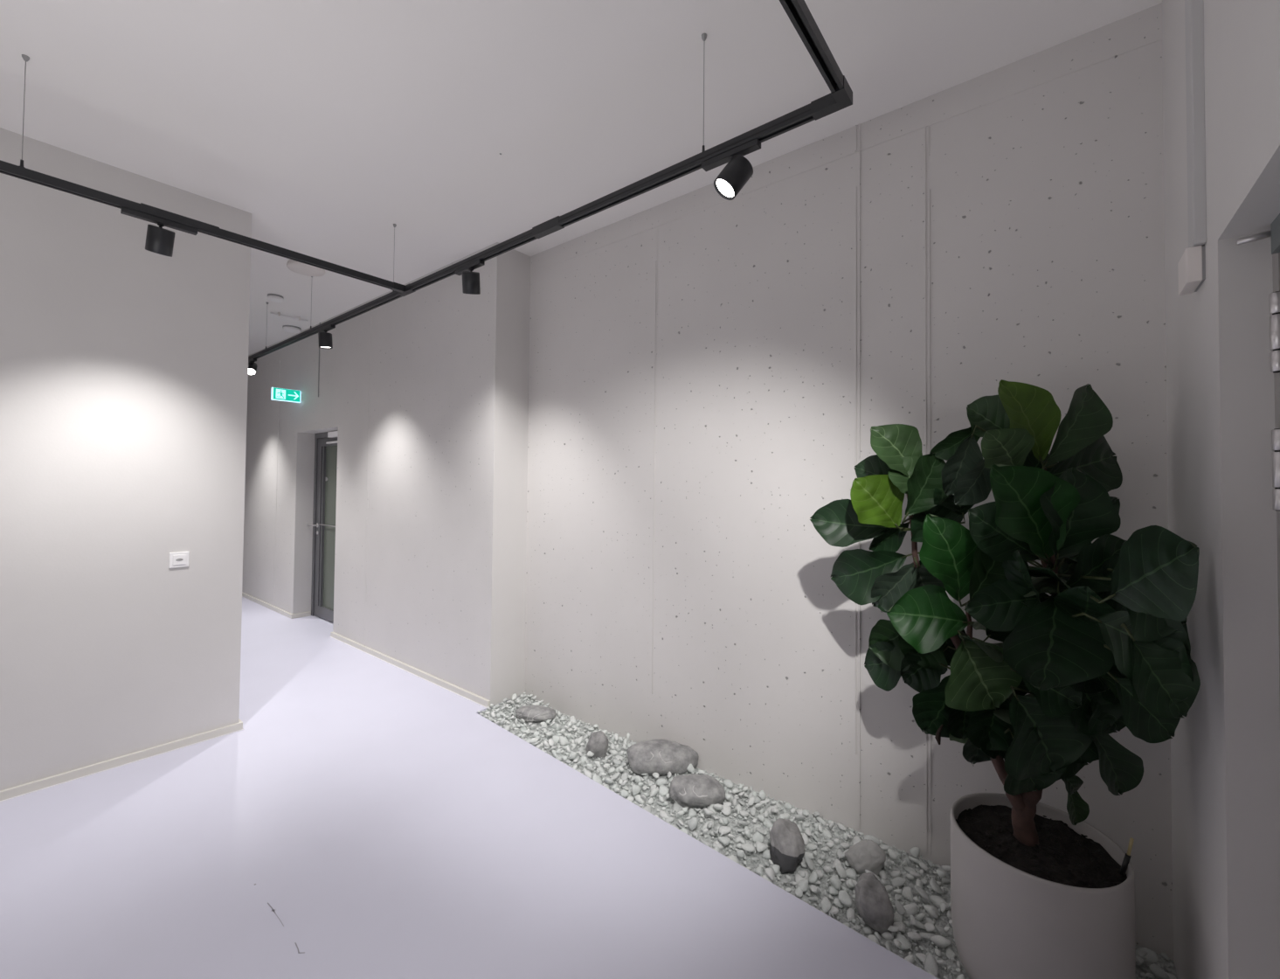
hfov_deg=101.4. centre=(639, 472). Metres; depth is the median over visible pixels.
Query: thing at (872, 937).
pebble
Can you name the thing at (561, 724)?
gravel
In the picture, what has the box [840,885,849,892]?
pebble
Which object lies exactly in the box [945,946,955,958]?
pebble
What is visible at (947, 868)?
pebble
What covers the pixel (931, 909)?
pebble
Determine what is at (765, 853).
pebble
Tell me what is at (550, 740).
pebble
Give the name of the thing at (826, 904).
pebble
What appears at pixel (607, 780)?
pebble
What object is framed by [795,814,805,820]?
pebble
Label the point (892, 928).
pebble
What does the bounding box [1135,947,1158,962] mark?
pebble
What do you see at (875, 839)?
pebble
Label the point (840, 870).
pebble
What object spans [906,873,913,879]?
pebble
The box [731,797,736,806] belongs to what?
pebble
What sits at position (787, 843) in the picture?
rock
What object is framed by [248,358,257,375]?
spotlight
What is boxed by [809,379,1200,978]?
fig
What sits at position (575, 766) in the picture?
pebble
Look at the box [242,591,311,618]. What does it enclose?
baseboard
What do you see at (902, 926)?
pebble
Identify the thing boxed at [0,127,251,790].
wall
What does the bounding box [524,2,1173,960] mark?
wall
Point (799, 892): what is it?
pebble
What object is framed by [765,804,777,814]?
pebble
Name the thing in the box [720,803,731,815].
pebble
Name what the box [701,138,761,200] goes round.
spotlight
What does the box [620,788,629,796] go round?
pebble
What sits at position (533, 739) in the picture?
pebble
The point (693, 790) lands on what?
rock
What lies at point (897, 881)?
pebble
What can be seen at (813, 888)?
pebble
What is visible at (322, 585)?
door
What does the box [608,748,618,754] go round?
pebble
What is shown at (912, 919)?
pebble
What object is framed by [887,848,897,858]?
pebble
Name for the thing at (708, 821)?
pebble
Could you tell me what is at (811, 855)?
pebble
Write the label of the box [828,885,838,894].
pebble
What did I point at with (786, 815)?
pebble
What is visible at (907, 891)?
pebble
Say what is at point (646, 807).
pebble
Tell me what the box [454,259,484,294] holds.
spotlight
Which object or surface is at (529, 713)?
rock
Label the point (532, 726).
pebble
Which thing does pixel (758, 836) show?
pebble
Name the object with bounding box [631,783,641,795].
pebble
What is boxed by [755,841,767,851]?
pebble
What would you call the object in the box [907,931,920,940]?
pebble
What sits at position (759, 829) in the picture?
pebble
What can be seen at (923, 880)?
pebble
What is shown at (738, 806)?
pebble
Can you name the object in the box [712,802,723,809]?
pebble
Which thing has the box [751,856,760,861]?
pebble
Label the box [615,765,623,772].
pebble
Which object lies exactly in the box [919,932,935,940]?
pebble
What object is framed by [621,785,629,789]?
pebble
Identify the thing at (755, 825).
pebble
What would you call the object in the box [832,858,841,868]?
pebble
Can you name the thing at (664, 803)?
pebble
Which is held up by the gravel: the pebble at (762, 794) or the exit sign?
the pebble at (762, 794)
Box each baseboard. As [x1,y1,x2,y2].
[0,718,242,800]
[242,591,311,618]
[330,631,490,706]
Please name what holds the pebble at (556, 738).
on the gravel
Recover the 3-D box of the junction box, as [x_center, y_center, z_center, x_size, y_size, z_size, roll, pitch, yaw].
[1.442,-0.526,1.371,0.034,0.090,0.115,0,-2,38]
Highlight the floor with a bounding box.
[0,595,937,978]
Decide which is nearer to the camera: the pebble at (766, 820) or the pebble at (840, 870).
the pebble at (840, 870)
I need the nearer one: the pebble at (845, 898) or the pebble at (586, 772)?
the pebble at (845, 898)
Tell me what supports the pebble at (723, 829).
on the gravel
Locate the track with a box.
[0,0,852,359]
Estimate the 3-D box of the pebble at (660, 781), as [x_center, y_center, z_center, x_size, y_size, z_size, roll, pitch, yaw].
[0.109,1.615,2.738,0.053,0.029,0.052,1,-1,-32]
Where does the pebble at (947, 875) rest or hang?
on the gravel
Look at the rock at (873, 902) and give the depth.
1.87 m
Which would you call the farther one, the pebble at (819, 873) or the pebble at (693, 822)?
the pebble at (693, 822)
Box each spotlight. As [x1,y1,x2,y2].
[120,206,197,256]
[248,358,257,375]
[318,324,335,348]
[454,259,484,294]
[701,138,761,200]
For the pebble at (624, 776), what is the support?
on the gravel
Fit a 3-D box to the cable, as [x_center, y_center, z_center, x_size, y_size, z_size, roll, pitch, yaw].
[-3.422,-1.201,5.592,0.010,0.800,0.009,0,-2,38]
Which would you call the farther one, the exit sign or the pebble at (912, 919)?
the exit sign
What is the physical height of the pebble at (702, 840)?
0.025 m
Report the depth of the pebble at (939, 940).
1.79 m
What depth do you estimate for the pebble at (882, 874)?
2.11 m
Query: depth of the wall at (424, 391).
4.30 m
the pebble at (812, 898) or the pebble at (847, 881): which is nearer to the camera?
the pebble at (812, 898)
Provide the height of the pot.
0.495 m
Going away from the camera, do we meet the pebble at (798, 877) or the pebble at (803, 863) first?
the pebble at (798, 877)
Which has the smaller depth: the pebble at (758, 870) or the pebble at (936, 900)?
the pebble at (936, 900)
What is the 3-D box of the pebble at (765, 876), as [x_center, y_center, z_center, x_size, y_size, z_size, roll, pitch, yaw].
[0.511,1.631,2.100,0.045,0.022,0.029,0,-1,8]
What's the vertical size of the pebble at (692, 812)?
0.036 m
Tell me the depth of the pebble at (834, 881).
2.05 m
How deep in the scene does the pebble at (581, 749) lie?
3.10 m
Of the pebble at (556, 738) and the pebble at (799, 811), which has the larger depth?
the pebble at (556, 738)
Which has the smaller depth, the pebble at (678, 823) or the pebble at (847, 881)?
the pebble at (847, 881)
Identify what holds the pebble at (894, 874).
on the gravel
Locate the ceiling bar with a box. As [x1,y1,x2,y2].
[269,311,307,321]
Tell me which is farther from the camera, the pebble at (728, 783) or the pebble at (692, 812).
the pebble at (728, 783)
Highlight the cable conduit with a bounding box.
[1184,0,1206,247]
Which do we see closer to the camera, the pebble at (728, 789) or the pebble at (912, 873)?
the pebble at (912, 873)
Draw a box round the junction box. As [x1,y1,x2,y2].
[1177,245,1205,295]
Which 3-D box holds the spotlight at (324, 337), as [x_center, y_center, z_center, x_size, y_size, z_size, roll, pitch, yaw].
[-2.449,-1.053,4.097,0.240,0.158,0.100,0,-2,38]
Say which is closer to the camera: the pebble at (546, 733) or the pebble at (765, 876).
the pebble at (765, 876)
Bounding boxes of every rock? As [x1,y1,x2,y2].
[515,705,556,721]
[586,730,608,758]
[626,739,698,775]
[669,773,725,808]
[769,817,804,873]
[844,838,885,876]
[855,871,894,934]
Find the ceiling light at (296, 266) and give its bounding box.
[286,259,325,276]
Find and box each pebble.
[499,717,505,724]
[504,724,511,730]
[529,724,536,728]
[529,737,538,742]
[545,732,553,735]
[548,738,554,746]
[551,749,561,757]
[552,734,560,742]
[559,735,566,745]
[568,751,577,759]
[569,715,575,724]
[572,763,578,769]
[577,735,582,744]
[579,745,583,752]
[583,769,592,778]
[592,774,601,783]
[595,766,604,777]
[604,778,613,783]
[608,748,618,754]
[608,766,615,773]
[609,772,620,780]
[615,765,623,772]
[620,771,628,780]
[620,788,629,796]
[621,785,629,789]
[626,733,629,741]
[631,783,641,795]
[634,774,641,782]
[634,794,644,803]
[643,804,650,812]
[650,788,659,796]
[652,772,658,778]
[655,777,666,785]
[657,784,669,795]
[657,801,668,805]
[659,809,668,818]
[672,802,683,813]
[675,811,684,817]
[676,820,684,828]
[679,827,688,834]
[686,763,695,773]
[687,808,696,817]
[687,816,698,830]
[691,830,698,837]
[698,837,710,846]
[702,820,713,829]
[704,807,714,815]
[705,803,717,816]
[710,830,719,836]
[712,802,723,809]
[712,838,726,849]
[717,836,730,844]
[718,825,731,834]
[719,816,729,825]
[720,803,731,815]
[723,778,733,788]
[723,795,733,802]
[724,785,733,791]
[726,854,739,863]
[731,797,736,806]
[734,836,740,843]
[735,803,742,814]
[737,820,748,825]
[739,809,748,816]
[740,843,755,851]
[747,795,754,805]
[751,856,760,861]
[752,830,763,842]
[753,823,761,830]
[754,795,761,802]
[754,865,763,875]
[755,826,764,833]
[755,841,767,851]
[759,789,765,800]
[761,817,773,828]
[761,874,773,882]
[762,848,770,858]
[764,867,774,880]
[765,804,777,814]
[770,807,778,812]
[783,812,789,818]
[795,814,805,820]
[795,869,809,881]
[795,886,802,896]
[796,809,810,818]
[796,879,808,891]
[800,858,808,867]
[801,821,812,832]
[803,851,816,858]
[804,843,816,850]
[804,855,814,870]
[808,871,817,882]
[808,896,818,901]
[809,884,816,892]
[814,869,823,877]
[816,816,826,824]
[816,858,823,864]
[820,845,829,851]
[820,899,831,913]
[821,830,831,838]
[823,864,832,872]
[827,906,838,913]
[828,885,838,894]
[830,875,840,890]
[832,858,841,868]
[833,897,843,907]
[834,863,847,878]
[836,848,843,857]
[837,822,847,830]
[838,848,848,857]
[838,889,852,906]
[839,842,849,849]
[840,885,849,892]
[845,867,857,879]
[845,878,857,888]
[846,906,855,920]
[851,835,861,843]
[862,926,872,934]
[863,834,879,844]
[864,869,878,878]
[867,934,880,945]
[878,844,889,850]
[878,870,886,878]
[880,931,894,940]
[884,884,892,890]
[885,940,892,951]
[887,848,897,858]
[887,925,899,931]
[889,870,900,878]
[891,876,906,886]
[892,921,905,931]
[893,911,902,921]
[894,899,906,914]
[896,933,911,949]
[902,885,913,900]
[902,902,919,917]
[903,865,915,872]
[904,954,913,963]
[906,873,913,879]
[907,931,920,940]
[908,855,920,864]
[909,871,921,877]
[910,846,920,857]
[910,914,915,924]
[913,919,925,928]
[914,885,930,900]
[915,878,922,888]
[915,913,925,920]
[915,952,927,962]
[919,861,928,871]
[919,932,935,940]
[920,878,927,885]
[923,904,938,918]
[924,952,938,975]
[928,894,950,909]
[929,877,941,893]
[929,934,951,947]
[934,924,948,935]
[936,959,947,965]
[937,866,949,878]
[941,864,950,871]
[941,876,950,883]
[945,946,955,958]
[955,973,964,978]
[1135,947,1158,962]
[1135,954,1144,964]
[1149,962,1169,978]
[1152,971,1176,978]
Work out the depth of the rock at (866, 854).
2.13 m
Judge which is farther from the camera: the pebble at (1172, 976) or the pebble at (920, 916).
the pebble at (920, 916)
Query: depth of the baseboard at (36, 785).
2.81 m
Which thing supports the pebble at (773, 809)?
on the gravel
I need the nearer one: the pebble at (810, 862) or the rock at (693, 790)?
the pebble at (810, 862)
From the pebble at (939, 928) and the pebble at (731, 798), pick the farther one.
the pebble at (731, 798)
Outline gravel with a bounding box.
[477,691,1177,978]
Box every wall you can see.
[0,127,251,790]
[242,242,530,706]
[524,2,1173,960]
[1162,0,1279,978]
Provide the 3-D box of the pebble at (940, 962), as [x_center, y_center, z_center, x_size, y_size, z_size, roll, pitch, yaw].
[0.999,1.632,1.746,0.040,0.035,0.032,0,-1,29]
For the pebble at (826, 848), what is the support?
on the gravel
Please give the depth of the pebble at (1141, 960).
1.73 m
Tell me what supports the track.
hanging from the ceiling
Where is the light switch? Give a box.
[168,551,189,567]
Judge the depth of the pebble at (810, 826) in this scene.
2.40 m
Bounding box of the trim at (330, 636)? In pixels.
[0,636,486,802]
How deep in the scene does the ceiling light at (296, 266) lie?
4.09 m
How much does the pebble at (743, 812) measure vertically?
0.024 m
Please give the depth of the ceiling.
2.28 m
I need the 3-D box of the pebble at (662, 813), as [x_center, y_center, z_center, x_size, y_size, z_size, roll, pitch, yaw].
[0.116,1.642,2.511,0.056,0.030,0.036,0,-2,37]
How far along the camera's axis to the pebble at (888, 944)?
1.80 m
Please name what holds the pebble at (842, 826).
on the gravel
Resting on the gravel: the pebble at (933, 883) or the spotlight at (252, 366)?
the pebble at (933, 883)
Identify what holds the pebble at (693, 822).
on the gravel
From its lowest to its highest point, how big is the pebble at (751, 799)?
0.030 m
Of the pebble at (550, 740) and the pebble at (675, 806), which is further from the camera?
the pebble at (550, 740)
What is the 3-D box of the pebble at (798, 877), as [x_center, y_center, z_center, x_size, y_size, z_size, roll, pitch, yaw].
[0.651,1.628,2.102,0.058,0.039,0.068,0,-1,12]
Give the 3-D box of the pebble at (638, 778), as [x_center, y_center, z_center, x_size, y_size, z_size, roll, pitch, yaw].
[-0.009,1.615,2.757,0.040,0.033,0.031,0,-1,23]
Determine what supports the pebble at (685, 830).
on the gravel
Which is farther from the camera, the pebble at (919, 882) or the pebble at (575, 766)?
the pebble at (575, 766)
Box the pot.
[950,792,1135,978]
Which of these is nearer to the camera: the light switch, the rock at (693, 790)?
the rock at (693, 790)
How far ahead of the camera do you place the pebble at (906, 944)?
1.81 m
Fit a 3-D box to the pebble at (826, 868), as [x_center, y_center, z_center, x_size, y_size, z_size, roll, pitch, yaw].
[0.770,1.625,2.146,0.032,0.034,0.044,1,-1,-16]
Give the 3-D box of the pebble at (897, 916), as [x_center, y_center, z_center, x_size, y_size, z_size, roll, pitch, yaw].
[0.951,1.632,1.926,0.044,0.034,0.036,1,-1,-31]
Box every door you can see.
[306,430,337,622]
[1235,213,1279,690]
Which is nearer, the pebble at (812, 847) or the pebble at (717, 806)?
the pebble at (812, 847)
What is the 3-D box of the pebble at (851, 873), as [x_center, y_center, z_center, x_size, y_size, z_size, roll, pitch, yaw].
[0.855,1.634,2.133,0.055,0.029,0.061,0,-1,9]
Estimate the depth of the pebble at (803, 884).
2.04 m
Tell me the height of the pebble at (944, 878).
0.021 m
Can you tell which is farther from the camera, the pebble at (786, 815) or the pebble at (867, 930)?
the pebble at (786, 815)
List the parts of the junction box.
plate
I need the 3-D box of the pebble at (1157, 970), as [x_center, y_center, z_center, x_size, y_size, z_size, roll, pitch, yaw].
[1.671,1.609,1.691,0.044,0.025,0.037,1,-1,-2]
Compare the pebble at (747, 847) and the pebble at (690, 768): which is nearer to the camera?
the pebble at (747, 847)
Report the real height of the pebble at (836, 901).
0.023 m
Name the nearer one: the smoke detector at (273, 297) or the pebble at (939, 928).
the pebble at (939, 928)
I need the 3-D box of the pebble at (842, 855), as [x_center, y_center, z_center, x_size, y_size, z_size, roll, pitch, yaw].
[0.861,1.604,2.203,0.060,0.032,0.033,1,-1,-30]
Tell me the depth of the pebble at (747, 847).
2.24 m
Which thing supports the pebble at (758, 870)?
on the gravel
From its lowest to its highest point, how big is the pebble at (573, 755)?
0.037 m
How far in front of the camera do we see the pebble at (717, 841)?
2.30 m
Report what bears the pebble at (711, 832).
on the gravel
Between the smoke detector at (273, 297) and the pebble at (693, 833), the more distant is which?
the smoke detector at (273, 297)
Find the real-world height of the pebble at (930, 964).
0.045 m
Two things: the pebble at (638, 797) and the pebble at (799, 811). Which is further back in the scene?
the pebble at (638, 797)
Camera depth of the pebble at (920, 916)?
1.89 m
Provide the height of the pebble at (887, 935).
0.024 m
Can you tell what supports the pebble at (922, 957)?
on the gravel
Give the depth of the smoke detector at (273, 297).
4.77 m
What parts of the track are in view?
rail, rail, rail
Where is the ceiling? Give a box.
[0,0,1162,355]
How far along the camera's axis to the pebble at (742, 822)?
2.41 m
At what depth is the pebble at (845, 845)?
2.25 m
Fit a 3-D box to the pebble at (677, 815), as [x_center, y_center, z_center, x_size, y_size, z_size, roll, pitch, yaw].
[0.188,1.634,2.502,0.040,0.033,0.031,0,-1,33]
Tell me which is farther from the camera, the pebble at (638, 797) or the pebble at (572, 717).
the pebble at (572, 717)
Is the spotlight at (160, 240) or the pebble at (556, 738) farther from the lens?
the pebble at (556, 738)
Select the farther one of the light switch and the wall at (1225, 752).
the light switch
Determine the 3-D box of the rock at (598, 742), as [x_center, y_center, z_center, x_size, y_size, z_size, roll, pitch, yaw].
[-0.249,1.596,3.060,0.130,0.161,0.103,1,-1,-2]
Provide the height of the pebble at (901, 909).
0.030 m
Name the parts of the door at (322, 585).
handle, glass pane, closer rail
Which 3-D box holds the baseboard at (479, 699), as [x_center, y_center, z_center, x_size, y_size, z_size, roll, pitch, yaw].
[-2.059,1.604,4.420,2.603,0.046,0.019,0,-2,38]
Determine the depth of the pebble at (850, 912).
1.93 m
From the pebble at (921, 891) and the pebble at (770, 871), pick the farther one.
the pebble at (770, 871)
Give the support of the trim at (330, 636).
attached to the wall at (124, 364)
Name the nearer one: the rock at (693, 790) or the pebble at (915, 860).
the pebble at (915, 860)
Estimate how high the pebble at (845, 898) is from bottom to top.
0.028 m
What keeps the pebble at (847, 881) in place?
on the gravel
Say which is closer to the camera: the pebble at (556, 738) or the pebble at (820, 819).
the pebble at (820, 819)
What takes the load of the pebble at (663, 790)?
on the gravel
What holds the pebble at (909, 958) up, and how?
on the gravel
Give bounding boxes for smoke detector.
[267,293,283,302]
[282,325,300,332]
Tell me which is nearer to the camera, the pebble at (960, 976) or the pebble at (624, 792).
the pebble at (960, 976)
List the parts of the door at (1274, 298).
closer rod, frame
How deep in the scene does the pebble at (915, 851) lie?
2.21 m
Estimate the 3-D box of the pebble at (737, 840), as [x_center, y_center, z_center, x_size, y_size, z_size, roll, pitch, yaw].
[0.438,1.636,2.338,0.027,0.022,0.039,0,-1,28]
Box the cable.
[318,322,320,396]
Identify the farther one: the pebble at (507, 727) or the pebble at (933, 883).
the pebble at (507, 727)
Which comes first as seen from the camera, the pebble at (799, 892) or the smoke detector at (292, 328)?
the pebble at (799, 892)
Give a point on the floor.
(364, 819)
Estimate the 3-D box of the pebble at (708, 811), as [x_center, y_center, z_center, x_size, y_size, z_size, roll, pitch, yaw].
[0.326,1.604,2.479,0.048,0.033,0.038,1,-1,-20]
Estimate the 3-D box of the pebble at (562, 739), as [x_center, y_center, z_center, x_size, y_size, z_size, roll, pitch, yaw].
[-0.469,1.628,3.183,0.032,0.042,0.054,2,-2,-41]
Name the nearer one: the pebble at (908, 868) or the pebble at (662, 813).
the pebble at (908, 868)
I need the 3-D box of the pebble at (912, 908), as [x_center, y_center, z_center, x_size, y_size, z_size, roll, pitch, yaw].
[1.007,1.634,1.960,0.084,0.034,0.048,1,-1,-32]
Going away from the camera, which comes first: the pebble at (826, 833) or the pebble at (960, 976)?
the pebble at (960, 976)
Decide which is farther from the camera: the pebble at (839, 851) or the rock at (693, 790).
the rock at (693, 790)
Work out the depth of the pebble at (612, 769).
2.85 m
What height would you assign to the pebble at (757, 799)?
0.024 m
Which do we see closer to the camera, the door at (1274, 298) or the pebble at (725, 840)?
the door at (1274, 298)
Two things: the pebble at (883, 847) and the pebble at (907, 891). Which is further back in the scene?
the pebble at (883, 847)
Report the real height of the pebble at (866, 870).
0.027 m
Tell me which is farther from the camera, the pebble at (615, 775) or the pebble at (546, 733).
the pebble at (546, 733)
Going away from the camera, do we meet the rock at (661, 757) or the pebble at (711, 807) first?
the pebble at (711, 807)
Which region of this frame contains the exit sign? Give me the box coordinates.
[270,387,302,402]
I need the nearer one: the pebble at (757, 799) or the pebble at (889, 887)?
the pebble at (889, 887)
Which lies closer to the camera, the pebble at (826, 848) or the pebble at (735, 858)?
the pebble at (735, 858)
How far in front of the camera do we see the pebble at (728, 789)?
2.71 m
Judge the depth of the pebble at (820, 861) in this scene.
2.18 m
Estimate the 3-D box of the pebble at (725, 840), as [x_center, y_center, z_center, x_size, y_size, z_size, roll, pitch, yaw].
[0.366,1.612,2.299,0.056,0.026,0.048,0,-1,29]
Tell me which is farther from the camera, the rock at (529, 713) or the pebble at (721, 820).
the rock at (529, 713)
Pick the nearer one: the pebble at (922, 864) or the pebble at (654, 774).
the pebble at (922, 864)
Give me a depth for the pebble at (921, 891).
2.00 m
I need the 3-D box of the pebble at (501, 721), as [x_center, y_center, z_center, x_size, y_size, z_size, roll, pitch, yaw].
[-0.890,1.614,3.400,0.031,0.044,0.040,0,-1,17]
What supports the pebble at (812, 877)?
on the gravel
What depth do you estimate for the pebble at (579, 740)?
3.17 m
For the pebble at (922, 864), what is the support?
on the gravel
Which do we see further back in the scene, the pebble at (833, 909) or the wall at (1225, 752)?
the pebble at (833, 909)
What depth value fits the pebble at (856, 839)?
2.31 m
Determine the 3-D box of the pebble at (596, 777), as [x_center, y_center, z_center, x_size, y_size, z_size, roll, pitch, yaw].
[-0.233,1.638,2.795,0.052,0.041,0.055,1,-1,-32]
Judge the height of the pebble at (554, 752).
0.042 m
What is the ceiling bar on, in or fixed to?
attached to the ceiling
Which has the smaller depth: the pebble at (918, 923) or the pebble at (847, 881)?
the pebble at (918, 923)
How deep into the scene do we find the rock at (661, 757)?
2.85 m
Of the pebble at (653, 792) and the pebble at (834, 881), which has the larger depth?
the pebble at (653, 792)
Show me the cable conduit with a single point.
(1193, 9)
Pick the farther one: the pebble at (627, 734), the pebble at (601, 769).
the pebble at (627, 734)
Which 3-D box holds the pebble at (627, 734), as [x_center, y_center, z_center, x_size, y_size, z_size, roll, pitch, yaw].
[-0.072,1.613,3.189,0.022,0.040,0.049,0,-1,8]

